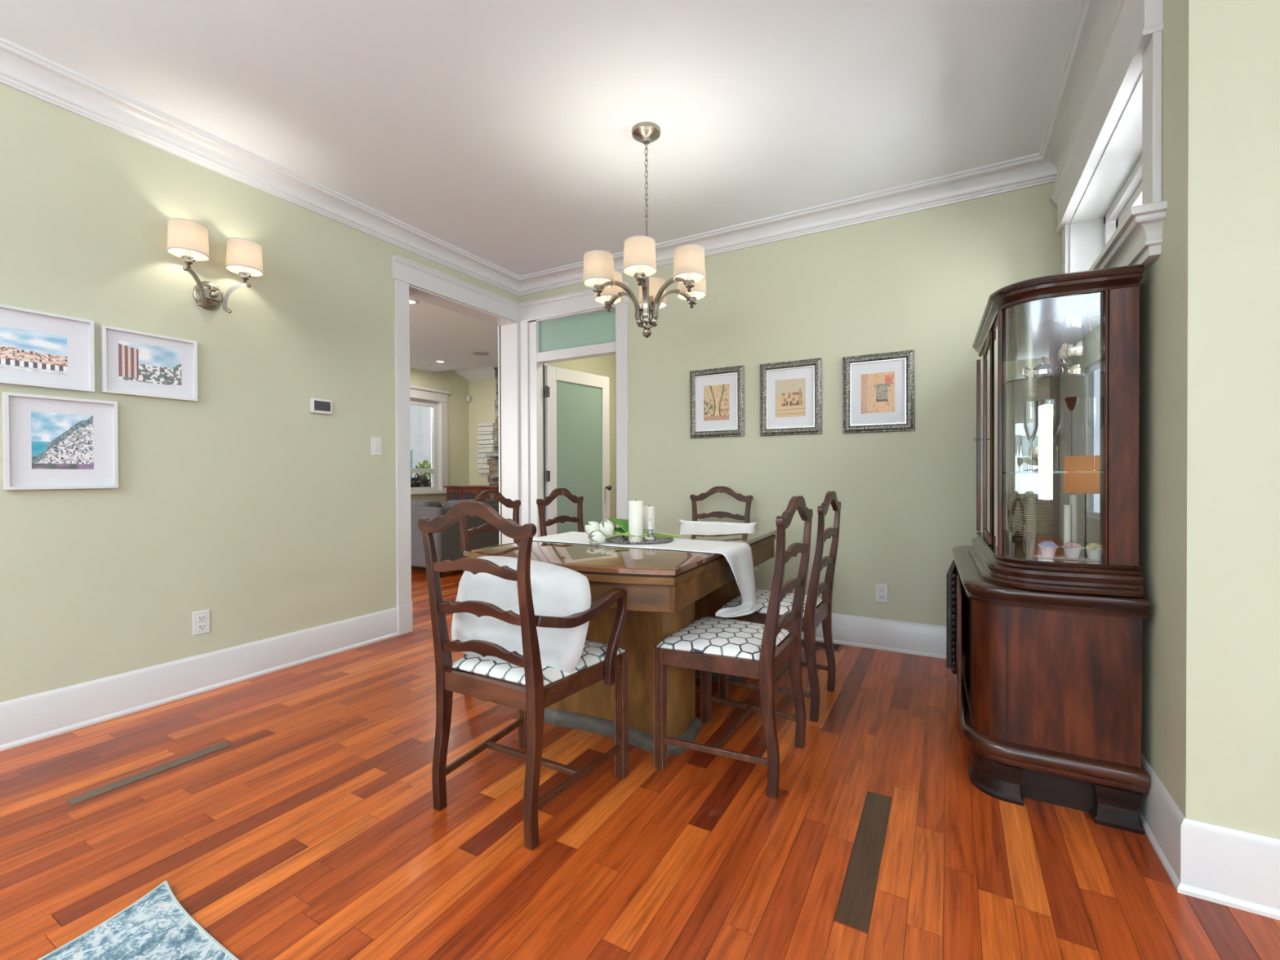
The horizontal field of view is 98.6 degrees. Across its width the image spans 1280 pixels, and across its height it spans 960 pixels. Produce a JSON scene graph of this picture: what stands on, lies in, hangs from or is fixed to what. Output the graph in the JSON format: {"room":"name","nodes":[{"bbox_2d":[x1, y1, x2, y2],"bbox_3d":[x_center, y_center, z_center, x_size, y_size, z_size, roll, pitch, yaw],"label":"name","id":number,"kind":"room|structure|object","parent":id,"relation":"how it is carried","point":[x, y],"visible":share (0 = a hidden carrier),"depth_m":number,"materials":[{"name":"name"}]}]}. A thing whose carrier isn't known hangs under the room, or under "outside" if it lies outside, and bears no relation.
{"room":"dining room","nodes":[
{"label":"dining room","id":0,"kind":"room"},
{"bbox_2d":[0,83,615,702],"bbox_3d":[-3.458,-0.293,0.685,0.170,2.745,13.020,0,1,29],"label":"wall","id":1,"kind":"structure","parent":0,"point":[260,511],"depth_m":2.74,"materials":[{"name":"green paint"}]},
{"bbox_2d":[0,303,94,391],"bbox_3d":[-2.506,-0.535,2.172,0.026,0.308,0.515,0,1,29],"label":"framed picture","id":2,"kind":"object","parent":1,"relation":"attached to","point":[38,348],"visible":1,"depth_m":2.27,"materials":[{"name":"paper"}]},
{"bbox_2d":[0,325,67,375],"bbox_3d":[-2.514,-0.523,2.166,0.001,0.165,0.375,0,1,29],"label":"print","id":3,"kind":"object","parent":2,"relation":"attached to","point":[20,349],"depth_m":2.24},
{"bbox_2d":[2,391,118,489],"bbox_3d":[-2.424,-0.155,2.317,0.026,0.385,0.338,0,1,29],"label":"framed picture","id":4,"kind":"object","parent":1,"relation":"attached to","point":[49,442],"visible":1,"depth_m":2.31,"materials":[{"name":"paper"}]},
{"bbox_2d":[31,411,93,469],"bbox_3d":[-2.428,-0.163,2.320,0.001,0.234,0.186,0,1,29],"label":"print","id":5,"kind":"object","parent":4,"relation":"attached to","point":[60,441],"depth_m":2.31},
{"bbox_2d":[100,324,197,401],"bbox_3d":[-2.280,-0.535,2.572,0.026,0.294,0.348,0,1,29],"label":"framed picture","id":6,"kind":"object","parent":1,"relation":"attached to","point":[133,362],"visible":1,"depth_m":2.56,"materials":[{"name":"paper"}]},
{"bbox_2d":[118,340,182,386],"bbox_3d":[-2.284,-0.541,2.574,0.001,0.175,0.232,0,1,29],"label":"print","id":7,"kind":"object","parent":6,"relation":"attached to","point":[140,362],"depth_m":2.57},
{"bbox_2d":[0,607,398,751],"bbox_3d":[-4.060,0.999,-0.578,0.021,0.186,9.864,0,1,29],"label":"baseboard","id":8,"kind":"structure","parent":1,"relation":"attached to","point":[28,719],"depth_m":2.64,"materials":[{"name":"white wood"}]},
{"bbox_2d":[192,609,209,635],"bbox_3d":[-2.190,0.711,2.751,0.010,0.116,0.072,0,1,29],"label":"wall outlet","id":9,"kind":"object","parent":1,"relation":"attached to","point":[201,620],"visible":1,"depth_m":2.75,"materials":[{"name":"white plastic"}]},
{"bbox_2d":[197,614,205,622],"bbox_3d":[-2.189,0.690,2.750,0.004,0.031,0.034,0,1,29],"label":"socket","id":10,"kind":"object","parent":9,"relation":"attached to","point":[201,618],"depth_m":2.75,"materials":[{"name":"white plastic"}]},
{"bbox_2d":[197,622,205,630],"bbox_3d":[-2.189,0.732,2.751,0.004,0.031,0.034,0,1,29],"label":"socket","id":11,"kind":"object","parent":9,"relation":"attached to","point":[201,626],"depth_m":2.75,"materials":[{"name":"white plastic"}]},
{"bbox_2d":[166,217,263,313],"bbox_3d":[-2.100,-1.030,2.731,0.187,0.365,0.398,0,1,29],"label":"wall sconce","id":12,"kind":"object","parent":1,"relation":"attached to","point":[187,239],"visible":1,"depth_m":2.73,"materials":[{"name":"beige fabric"}]},
{"bbox_2d":[310,398,332,414],"bbox_3d":[-1.891,-0.436,3.269,0.024,0.086,0.122,0,1,29],"label":"thermostat","id":13,"kind":"object","parent":1,"relation":"attached to","point":[317,406],"visible":1,"depth_m":3.26,"materials":[{"name":"white plastic"}]},
{"bbox_2d":[371,436,382,455],"bbox_3d":[-1.717,-0.221,3.591,0.010,0.120,0.074,0,1,29],"label":"light switch","id":14,"kind":"object","parent":1,"relation":"attached to","point":[376,447],"visible":1,"depth_m":3.59,"materials":[{"name":"white plastic"}]},
{"bbox_2d":[394,279,519,635],"bbox_3d":[-1.338,-0.157,4.247,0.026,2.397,1.236,0,1,29],"label":"trim","id":15,"kind":"structure","parent":1,"relation":"attached to","point":[402,315],"depth_m":3.75,"materials":[{"name":"white wood"}]},
{"bbox_2d":[408,284,516,545],"bbox_3d":[-1.422,-0.188,4.330,0.209,2.460,1.263,0,1,29],"label":"trim","id":16,"kind":"structure","parent":1,"relation":"attached to","point":[506,327],"depth_m":4.78,"materials":[{"name":"white wood"}]},
{"bbox_2d":[391,254,629,322],"bbox_3d":[-0.874,-1.430,3.966,1.110,0.154,1.246,0,1,29],"label":"trim","id":17,"kind":"structure","parent":1,"relation":"attached to","point":[417,275],"depth_m":4.37,"materials":[{"name":"white wood"}]},
{"bbox_2d":[409,368,469,506],"bbox_3d":[-4.563,-0.615,6.872,0.170,3.300,6.520,0,1,29],"label":"wall","id":18,"kind":"structure","parent":0,"point":[451,380],"depth_m":9.26,"materials":[{"name":"beige paint"}]},
{"bbox_2d":[409,384,450,494],"bbox_3d":[-3.837,-0.613,8.088,0.240,1.690,2.490,0,1,29],"label":"window","id":19,"kind":"structure","parent":18,"relation":"in","point":[436,399],"depth_m":8.98,"materials":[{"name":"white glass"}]},
{"bbox_2d":[453,363,497,381],"bbox_3d":[-1.530,-1.870,8.353,4.000,0.440,0.940,0,1,29],"label":"vault","id":20,"kind":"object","parent":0,"point":[484,371],"depth_m":9.16,"materials":[{"name":"beige paint"}]},
{"bbox_2d":[468,377,498,484],"bbox_3d":[-1.270,-0.643,8.672,4.140,3.300,0.150,0,1,29],"label":"wall","id":21,"kind":"structure","parent":0,"point":[482,393],"depth_m":9.43,"materials":[{"name":"beige paint"}]},
{"bbox_2d":[466,395,471,401],"bbox_3d":[-2.949,-1.403,9.481,0.060,0.100,0.065,0,1,29],"label":"sensor","id":22,"kind":"object","parent":21,"relation":"attached to","point":[468,397],"visible":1,"depth_m":9.46,"materials":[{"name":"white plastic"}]},
{"bbox_2d":[477,422,495,473],"bbox_3d":[-2.592,-0.538,9.291,0.378,0.844,0.072,0,1,29],"label":"wall panel","id":23,"kind":"object","parent":21,"relation":"attached to","point":[482,433],"visible":0.73,"depth_m":9.27,"materials":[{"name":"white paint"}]},
{"bbox_2d":[0,0,1080,372],"bbox_3d":[-2.308,-1.729,0.413,10.440,0.120,13.700,0,1,29],"label":"ceiling","id":24,"kind":"structure","parent":0,"point":[499,131],"depth_m":2.44,"materials":[{"name":"white paint"}]},
{"bbox_2d":[408,298,417,304],"bbox_3d":[-2.200,-1.704,5.259,0.154,0.008,0.154,0,1,29],"label":"recessed light","id":25,"kind":"object","parent":24,"relation":"in","point":[411,301],"visible":0.6,"depth_m":5.26,"materials":[{"name":"white plastic"}]},
{"bbox_2d":[420,363,432,365],"bbox_3d":[-3.188,-1.723,8.221,0.170,0.008,0.170,0,1,29],"label":"ceiling speaker","id":26,"kind":"object","parent":24,"relation":"attached to","point":[423,364],"visible":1,"depth_m":8.23,"materials":[{"name":"white plastic"}]},
{"bbox_2d":[435,360,445,362],"bbox_3d":[-2.904,-1.722,8.012,0.154,0.008,0.154,0,1,29],"label":"recessed light","id":27,"kind":"object","parent":24,"relation":"in","point":[436,361],"visible":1,"depth_m":7.99,"materials":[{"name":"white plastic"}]},
{"bbox_2d":[471,351,488,355],"bbox_3d":[-2.171,-1.721,7.499,0.230,0.008,0.230,0,1,29],"label":"ceiling speaker","id":28,"kind":"object","parent":24,"relation":"attached to","point":[477,353],"visible":1,"depth_m":7.45},
{"bbox_2d":[582,121,706,337],"bbox_3d":[0.032,-1.196,2.681,0.633,1.000,0.605,0,1,29],"label":"chandelier","id":29,"kind":"object","parent":24,"relation":"hanging from","point":[639,251],"visible":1,"depth_m":2.60,"materials":[{"name":"beige fabric"}]},
{"bbox_2d":[614,354,616,524],"bbox_3d":[0.595,-0.351,5.799,1.930,2.745,0.130,0,1,29],"label":"wall","id":30,"kind":"structure","parent":0,"point":[615,354],"depth_m":6.21,"materials":[{"name":"green paint"}]},
{"bbox_2d":[0,566,1279,959],"bbox_3d":[-2.485,1.077,0.595,10.833,0.002,15.447,0,1,29],"label":"floor","id":31,"kind":"structure","parent":0,"point":[317,833],"depth_m":1.63,"materials":[{"name":"brown wood"}]},
{"bbox_2d":[37,880,239,959],"bbox_3d":[-0.688,1.065,-0.378,2.741,0.020,2.629,0,1,29],"label":"area rug","id":32,"kind":"object","parent":31,"relation":"on","point":[155,926],"visible":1,"depth_m":1.27,"materials":[{"name":"blue fabric"}]},
{"bbox_2d":[66,741,231,804],"bbox_3d":[-1.768,1.060,2.014,0.054,0.002,0.460,0,1,29],"label":"floor strip","id":33,"kind":"object","parent":31,"relation":"on","point":[83,797],"visible":1,"depth_m":1.98,"materials":[{"name":"metal"}]},
{"bbox_2d":[410,497,498,577],"bbox_3d":[-2.417,0.624,7.145,1.900,0.800,2.100,0,1,29],"label":"sofa","id":34,"kind":"object","parent":31,"relation":"on","point":[447,542],"visible":0.22,"depth_m":5.95,"materials":[{"name":"grey fabric"}]},
{"bbox_2d":[410,500,441,506],"bbox_3d":[-2.570,0.332,6.212,0.750,0.200,0.270,0,1,29],"label":"cushion","id":35,"kind":"object","parent":34,"relation":"on","point":[413,503],"depth_m":6.01,"materials":[{"name":"grey fabric"}]},
{"bbox_2d":[444,497,498,506],"bbox_3d":[-1.906,0.327,6.464,0.300,0.200,0.780,0,1,29],"label":"cushion","id":36,"kind":"object","parent":34,"relation":"on","point":[491,502],"depth_m":6.30,"materials":[{"name":"grey fabric"}]},
{"bbox_2d":[443,484,498,502],"bbox_3d":[-2.396,0.549,8.395,1.110,0.930,0.540,0,1,29],"label":"media cabinet","id":37,"kind":"object","parent":31,"relation":"on","point":[459,491],"visible":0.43,"depth_m":8.23,"materials":[{"name":"brown wood"}]},
{"bbox_2d":[458,490,520,684],"bbox_3d":[-0.595,0.553,2.800,0.476,0.995,0.471,0,1,29],"label":"dining chair","id":38,"kind":"object","parent":31,"relation":"on","point":[483,495],"visible":0.23,"depth_m":2.85,"materials":[{"name":"brown wood"}]},
{"bbox_2d":[484,366,498,484],"bbox_3d":[-1.957,-0.391,8.726,0.950,2.792,0.425,0,1,29],"label":"fireplace","id":39,"kind":"object","parent":31,"relation":"on","point":[494,469],"visible":0.03,"depth_m":8.70,"materials":[{"name":"stone"}]},
{"bbox_2d":[417,501,628,850],"bbox_3d":[-0.379,0.559,1.860,0.535,0.995,0.513,0,1,29],"label":"armchair","id":40,"kind":"object","parent":31,"relation":"on","point":[539,686],"visible":0.89,"depth_m":1.72,"materials":[{"name":"brown wood"}]},
{"bbox_2d":[451,555,591,673],"bbox_3d":[-0.403,0.445,1.839,0.514,0.361,0.179,0,0,17],"label":"cushion","id":41,"kind":"object","parent":40,"relation":"on","point":[559,591],"visible":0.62,"depth_m":1.77,"materials":[{"name":"white fabric"}]},
{"bbox_2d":[536,488,584,536],"bbox_3d":[-0.294,0.547,3.314,0.476,0.995,0.471,0,1,29],"label":"dining chair","id":42,"kind":"object","parent":31,"relation":"on","point":[556,492],"visible":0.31,"depth_m":3.38,"materials":[{"name":"brown wood"}]},
{"bbox_2d":[462,523,776,755],"bbox_3d":[0.021,0.671,2.757,1.064,0.755,1.666,0,1,29],"label":"dining table","id":43,"kind":"object","parent":31,"relation":"on","point":[668,590],"visible":0.54,"depth_m":2.19,"materials":[{"name":"brown wood"}]},
{"bbox_2d":[533,531,757,617],"bbox_3d":[-0.008,0.424,2.617,1.136,0.275,0.421,0,1,29],"label":"table runner","id":44,"kind":"object","parent":43,"relation":"on","point":[739,556],"visible":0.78,"depth_m":2.39,"materials":[{"name":"white fabric"}]},
{"bbox_2d":[584,517,677,537],"bbox_3d":[-0.046,0.225,2.599,0.433,0.092,0.135,0,0,-9],"label":"tulip","id":45,"kind":"object","parent":44,"relation":"on","point":[593,525],"visible":0.64,"depth_m":2.56,"materials":[{"name":"white plant"}]},
{"bbox_2d":[587,519,681,546],"bbox_3d":[-0.039,0.244,2.585,0.430,0.106,0.213,0,0,-12],"label":"tulip","id":46,"kind":"object","parent":44,"relation":"on","point":[596,537],"visible":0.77,"depth_m":2.48,"materials":[{"name":"white plant"}]},
{"bbox_2d":[598,518,677,537],"bbox_3d":[-0.016,0.223,2.599,0.375,0.088,0.174,0,0,-11],"label":"tulip","id":47,"kind":"object","parent":44,"relation":"on","point":[606,528],"visible":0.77,"depth_m":2.50,"materials":[{"name":"white plant"}]},
{"bbox_2d":[605,535,673,544],"bbox_3d":[-0.003,0.282,2.619,0.324,0.014,0.323,0,1,29],"label":"round tray","id":48,"kind":"object","parent":44,"relation":"on","point":[615,540],"visible":0.49,"depth_m":2.54,"materials":[{"name":"grey metal"}]},
{"bbox_2d":[620,535,628,540],"bbox_3d":[-0.065,0.256,2.653,0.060,0.062,0.057,0,1,29],"label":"candle holder","id":49,"kind":"object","parent":48,"relation":"on","point":[621,536],"visible":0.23,"depth_m":2.67,"materials":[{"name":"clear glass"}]},
{"bbox_2d":[628,498,643,542],"bbox_3d":[-0.020,0.188,2.570,0.069,0.200,0.069,0,1,29],"label":"pillar candle","id":50,"kind":"object","parent":48,"relation":"on","point":[635,508],"visible":0.94,"depth_m":2.54,"materials":[{"name":"beige wax"}]},
{"bbox_2d":[643,506,654,539],"bbox_3d":[0.042,0.203,2.679,0.060,0.167,0.060,0,1,29],"label":"pillar candle","id":51,"kind":"object","parent":48,"relation":"on","point":[648,511],"visible":0.78,"depth_m":2.65,"materials":[{"name":"beige wax"}]},
{"bbox_2d":[644,520,657,542],"bbox_3d":[0.048,0.233,2.526,0.060,0.110,0.057,0,1,29],"label":"candle holder","id":52,"kind":"object","parent":48,"relation":"on","point":[650,529],"visible":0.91,"depth_m":2.52,"materials":[{"name":"clear glass"}]},
{"bbox_2d":[648,520,652,533],"bbox_3d":[0.048,0.215,2.526,0.019,0.055,0.018,0,1,29],"label":"candle","id":53,"kind":"object","parent":52,"relation":"on","point":[650,523],"depth_m":2.52,"materials":[{"name":"white wax"}]},
{"bbox_2d":[644,528,657,542],"bbox_3d":[0.048,0.257,2.527,0.060,0.062,0.057,0,1,29],"label":"glass cup","id":54,"kind":"object","parent":52,"relation":"on","point":[650,531],"depth_m":2.54,"materials":[{"name":"clear glass"}]},
{"bbox_2d":[689,486,753,523],"bbox_3d":[0.443,0.542,3.563,0.471,0.995,0.476,0,1,29],"label":"dining chair","id":55,"kind":"object","parent":31,"relation":"on","point":[740,497],"visible":0.23,"depth_m":3.74,"materials":[{"name":"brown wood"}]},
{"bbox_2d":[678,519,759,572],"bbox_3d":[0.506,0.424,3.604,0.550,0.325,0.135,0,1,31],"label":"cushion","id":56,"kind":"object","parent":55,"relation":"on","point":[752,525],"visible":0.17,"depth_m":3.55,"materials":[{"name":"white fabric"}]},
{"bbox_2d":[653,495,813,799],"bbox_3d":[0.370,0.554,2.092,0.476,0.995,0.471,0,1,29],"label":"dining chair","id":57,"kind":"object","parent":31,"relation":"on","point":[708,645],"visible":0.99,"depth_m":1.98,"materials":[{"name":"brown wood"}]},
{"bbox_2d":[718,491,840,722],"bbox_3d":[0.687,0.549,2.654,0.476,0.995,0.471,0,1,29],"label":"dining chair","id":58,"kind":"object","parent":31,"relation":"on","point":[816,610],"visible":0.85,"depth_m":2.52,"materials":[{"name":"brown wood"}]},
{"bbox_2d":[800,639,843,651],"bbox_3d":[1.107,1.035,3.459,0.300,0.006,0.130,0,1,29],"label":"floor vent","id":59,"kind":"object","parent":31,"relation":"in","point":[819,645],"visible":0.48,"depth_m":3.44,"materials":[{"name":"brown metal"}]},
{"bbox_2d":[800,640,839,649],"bbox_3d":[1.110,1.035,3.457,0.270,0.005,0.100,0,1,29],"label":"grille","id":60,"kind":"object","parent":59,"relation":"attached to","point":[819,645],"depth_m":3.44,"materials":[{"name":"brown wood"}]},
{"bbox_2d":[946,263,1150,834],"bbox_3d":[1.554,0.198,2.256,0.523,1.696,1.218,0,1,29],"label":"china cabinet","id":61,"kind":"object","parent":31,"relation":"on","point":[1044,655],"visible":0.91,"depth_m":1.77,"materials":[{"name":"brown wood"}]},
{"bbox_2d":[1007,493,1053,537],"bbox_3d":[1.746,0.157,2.464,0.172,0.186,0.172,0,1,29],"label":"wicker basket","id":62,"kind":"object","parent":61,"relation":"on","point":[1029,516],"visible":1,"depth_m":2.40,"materials":[{"name":"beige wicker"}]},
{"bbox_2d":[1022,400,1039,471],"bbox_3d":[1.316,-0.147,1.854,0.048,0.234,0.048,0,1,29],"label":"wine glass","id":63,"kind":"object","parent":61,"relation":"on","point":[1037,413],"visible":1,"depth_m":1.85,"materials":[{"name":"clear glass"}]},
{"bbox_2d":[1028,446,1052,471],"bbox_3d":[1.487,-0.076,2.045,0.072,0.090,0.072,0,1,29],"label":"goblet","id":64,"kind":"object","parent":61,"relation":"on","point":[1040,455],"visible":0.86,"depth_m":2.02,"materials":[{"name":"clear glass"}]},
{"bbox_2d":[1022,356,1063,377],"bbox_3d":[1.421,-0.386,1.942,0.080,0.098,0.109,-1,1,-45],"label":"sugar bowl","id":65,"kind":"object","parent":61,"relation":"on","point":[1043,368],"visible":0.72,"depth_m":1.92,"materials":[{"name":"silver metal"}]},
{"bbox_2d":[990,471,1102,473],"bbox_3d":[1.603,-0.029,2.218,0.334,0.006,1.080,0,1,29],"label":"glass shelf","id":66,"kind":"object","parent":61,"relation":"attached to","point":[991,472],"depth_m":2.18,"materials":[{"name":"clear glass"}]},
{"bbox_2d":[990,372,1103,411],"bbox_3d":[1.602,-0.336,2.216,0.334,0.006,1.080,0,1,29],"label":"glass shelf","id":67,"kind":"object","parent":61,"relation":"attached to","point":[1072,389],"depth_m":2.04,"materials":[{"name":"clear glass"}]},
{"bbox_2d":[1039,398,1061,471],"bbox_3d":[1.379,-0.150,1.853,0.060,0.239,0.060,0,1,29],"label":"wine glass","id":68,"kind":"object","parent":61,"relation":"on","point":[1058,401],"visible":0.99,"depth_m":1.85,"materials":[{"name":"clear glass"}]},
{"bbox_2d":[1047,409,1067,471],"bbox_3d":[1.549,-0.145,2.044,0.060,0.224,0.060,0,1,29],"label":"wine glass","id":69,"kind":"object","parent":61,"relation":"on","point":[1064,411],"visible":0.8,"depth_m":2.04,"materials":[{"name":"clear glass"}]},
{"bbox_2d":[1063,502,1071,545],"bbox_3d":[1.534,0.167,1.975,0.022,0.175,0.022,0,1,29],"label":"taper candle","id":70,"kind":"object","parent":61,"relation":"on","point":[1067,508],"visible":0.73,"depth_m":1.97,"materials":[{"name":"beige wax"}]},
{"bbox_2d":[1032,555,1102,561],"bbox_3d":[1.406,0.255,1.790,0.210,0.004,0.072,0,1,33],"label":"oval tray","id":71,"kind":"object","parent":61,"relation":"on","point":[1081,558],"visible":0.6,"depth_m":1.78,"materials":[{"name":"white plastic"}]},
{"bbox_2d":[1037,540,1059,557],"bbox_3d":[1.348,0.227,1.818,0.055,0.051,0.053,0,1,30],"label":"flower pot","id":72,"kind":"object","parent":71,"relation":"on","point":[1047,548],"visible":1,"depth_m":1.80,"materials":[{"name":"ceramic"}]},
{"bbox_2d":[1060,542,1084,558],"bbox_3d":[1.401,0.227,1.784,0.055,0.051,0.053,0,0,17],"label":"flower pot","id":73,"kind":"object","parent":71,"relation":"on","point":[1072,549],"visible":1,"depth_m":1.77,"materials":[{"name":"ceramic"}]},
{"bbox_2d":[1082,542,1102,559],"bbox_3d":[1.454,0.227,1.759,0.055,0.051,0.053,0,0,4],"label":"flower pot","id":74,"kind":"object","parent":71,"relation":"on","point":[1094,550],"visible":0.9,"depth_m":1.75,"materials":[{"name":"ceramic"}]},
{"bbox_2d":[1070,492,1077,542],"bbox_3d":[1.580,0.149,2.007,0.022,0.210,0.022,0,1,29],"label":"taper candle","id":75,"kind":"object","parent":61,"relation":"on","point":[1073,498],"visible":0.66,"depth_m":2.00,"materials":[{"name":"beige wax"}]},
{"bbox_2d":[1053,311,1103,373],"bbox_3d":[1.484,-0.445,1.853,0.110,0.218,0.128,0,0,-24],"label":"pitcher","id":76,"kind":"object","parent":61,"relation":"on","point":[1079,348],"visible":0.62,"depth_m":1.83,"materials":[{"name":"silver metal"}]},
{"bbox_2d":[1084,396,1103,471],"bbox_3d":[1.488,-0.150,1.803,0.052,0.239,0.052,0,1,29],"label":"wine glass","id":77,"kind":"object","parent":61,"relation":"on","point":[1086,402],"visible":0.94,"depth_m":1.80,"materials":[{"name":"clear glass"}]},
{"bbox_2d":[519,182,1062,626],"bbox_3d":[0.680,-0.336,3.892,4.230,2.745,0.130,0,1,29],"label":"wall","id":78,"kind":"structure","parent":0,"point":[923,282],"depth_m":3.43,"materials":[{"name":"green paint"}]},
{"bbox_2d":[542,364,545,515],"bbox_3d":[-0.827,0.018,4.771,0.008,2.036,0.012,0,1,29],"label":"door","id":79,"kind":"structure","parent":78,"relation":"in","point":[543,364],"depth_m":4.76,"materials":[{"name":"wood"}]},
{"bbox_2d":[528,306,616,537],"bbox_3d":[-0.528,-0.163,4.578,0.888,2.398,0.144,0,1,29],"label":"trim","id":80,"kind":"structure","parent":78,"relation":"attached to","point":[536,359],"depth_m":4.70,"materials":[{"name":"white wood"}]},
{"bbox_2d":[519,302,628,525],"bbox_3d":[-0.573,-0.162,4.513,1.098,2.397,0.020,0,1,29],"label":"trim","id":81,"kind":"structure","parent":78,"relation":"attached to","point":[621,310],"depth_m":4.27,"materials":[{"name":"white wood"}]},
{"bbox_2d":[539,308,615,352],"bbox_3d":[-0.514,-1.217,4.527,0.794,0.270,0.010,0,1,29],"label":"window","id":82,"kind":"structure","parent":78,"relation":"in","point":[597,327],"depth_m":4.52,"materials":[{"name":"green glass"}]},
{"bbox_2d":[545,364,611,535],"bbox_3d":[-0.567,0.012,5.079,0.165,2.020,0.805,0,1,40],"label":"door","id":83,"kind":"structure","parent":78,"relation":"in","point":[577,424],"depth_m":5.05,"materials":[{"name":"green glass"}]},
{"bbox_2d":[689,365,744,438],"bbox_3d":[0.537,-0.545,3.881,0.405,0.485,0.024,0,1,29],"label":"framed picture","id":84,"kind":"object","parent":78,"relation":"attached to","point":[717,395],"visible":1,"depth_m":3.88,"materials":[{"name":"silver metal"}]},
{"bbox_2d":[703,383,728,421],"bbox_3d":[0.538,-0.545,3.884,0.192,0.248,0.001,0,1,29],"label":"print","id":85,"kind":"object","parent":84,"relation":"attached to","point":[716,397],"depth_m":3.88},
{"bbox_2d":[760,357,822,435],"bbox_3d":[0.988,-0.540,3.627,0.405,0.485,0.024,0,1,29],"label":"framed picture","id":86,"kind":"object","parent":78,"relation":"attached to","point":[791,391],"visible":1,"depth_m":3.63,"materials":[{"name":"silver metal"}]},
{"bbox_2d":[775,377,805,417],"bbox_3d":[0.990,-0.540,3.630,0.198,0.248,0.001,0,1,29],"label":"print","id":87,"kind":"object","parent":86,"relation":"attached to","point":[790,394],"depth_m":3.63},
{"bbox_2d":[842,349,914,433],"bbox_3d":[1.452,-0.533,3.365,0.405,0.480,0.024,0,1,29],"label":"framed picture","id":88,"kind":"object","parent":78,"relation":"attached to","point":[878,388],"visible":1,"depth_m":3.37,"materials":[{"name":"silver metal"}]},
{"bbox_2d":[861,371,894,413],"bbox_3d":[1.453,-0.533,3.368,0.190,0.245,0.001,0,1,29],"label":"print","id":89,"kind":"object","parent":88,"relation":"attached to","point":[877,389],"depth_m":3.37},
{"bbox_2d":[875,582,888,603],"bbox_3d":[1.479,0.693,3.372,0.072,0.116,0.010,0,1,29],"label":"wall outlet","id":90,"kind":"object","parent":78,"relation":"attached to","point":[881,589],"visible":1,"depth_m":3.37,"materials":[{"name":"white plastic"}]},
{"bbox_2d":[878,586,884,592],"bbox_3d":[1.478,0.672,3.370,0.034,0.031,0.004,0,1,29],"label":"socket","id":91,"kind":"object","parent":90,"relation":"attached to","point":[881,589],"depth_m":3.37,"materials":[{"name":"white plastic"}]},
{"bbox_2d":[878,594,884,599],"bbox_3d":[1.478,0.714,3.370,0.034,0.031,0.004,0,1,29],"label":"socket","id":92,"kind":"object","parent":90,"relation":"attached to","point":[880,596],"depth_m":3.37,"materials":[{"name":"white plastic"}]},
{"bbox_2d":[786,613,1279,919],"bbox_3d":[1.660,0.952,2.261,5.000,0.186,1.773,0,1,29],"label":"baseboard","id":93,"kind":"structure","parent":78,"relation":"attached to","point":[1237,868],"depth_m":1.40,"materials":[{"name":"white wood"}]},
{"bbox_2d":[1138,0,1279,839],"bbox_3d":[1.943,-0.327,2.100,0.270,2.745,1.752,0,1,29],"label":"wall","id":94,"kind":"structure","parent":0,"point":[1210,372],"depth_m":1.38,"materials":[{"name":"green paint"}]},
{"bbox_2d":[0,0,1119,296],"bbox_3d":[-1.120,-1.600,-1.552,6.100,0.117,11.100,0,1,29],"label":"trim","id":95,"kind":"structure","parent":94,"relation":"attached to","point":[22,69],"depth_m":2.99,"materials":[{"name":"white wood"}]},
{"bbox_2d":[1049,0,1167,273],"bbox_3d":[1.921,-1.077,2.172,0.318,0.843,1.561,0,1,29],"label":"window","id":96,"kind":"structure","parent":94,"relation":"in","point":[1107,190],"depth_m":1.96,"materials":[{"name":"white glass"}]},
{"label":"outside","id":97,"kind":"structure","parent":0,"visible":0},
{"bbox_3d":[-5.184,1.442,9.436,3.430,0.050,12.000,0,1,29],"label":"ground","id":98,"kind":"structure","parent":97,"visible":0},
{"bbox_2d":[409,404,431,480],"bbox_3d":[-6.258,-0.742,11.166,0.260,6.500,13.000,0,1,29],"label":"neighbouring house","id":99,"kind":"structure","parent":98,"relation":"on","point":[420,415],"depth_m":12.95,"materials":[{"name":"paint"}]},
{"bbox_2d":[410,472,431,487],"bbox_3d":[-4.162,0.642,10.284,0.688,1.569,0.734,0,1,29],"label":"shrub","id":100,"kind":"object","parent":98,"relation":"on","point":[419,481],"visible":0.18,"depth_m":10.18,"materials":[{"name":"green plant"}]},
{"bbox_2d":[415,458,431,483],"bbox_3d":[-4.262,0.488,11.108,0.617,1.864,0.464,0,1,29],"label":"shrub","id":101,"kind":"object","parent":98,"relation":"on","point":[425,462],"visible":0.38,"depth_m":11.04,"materials":[{"name":"green plant"}]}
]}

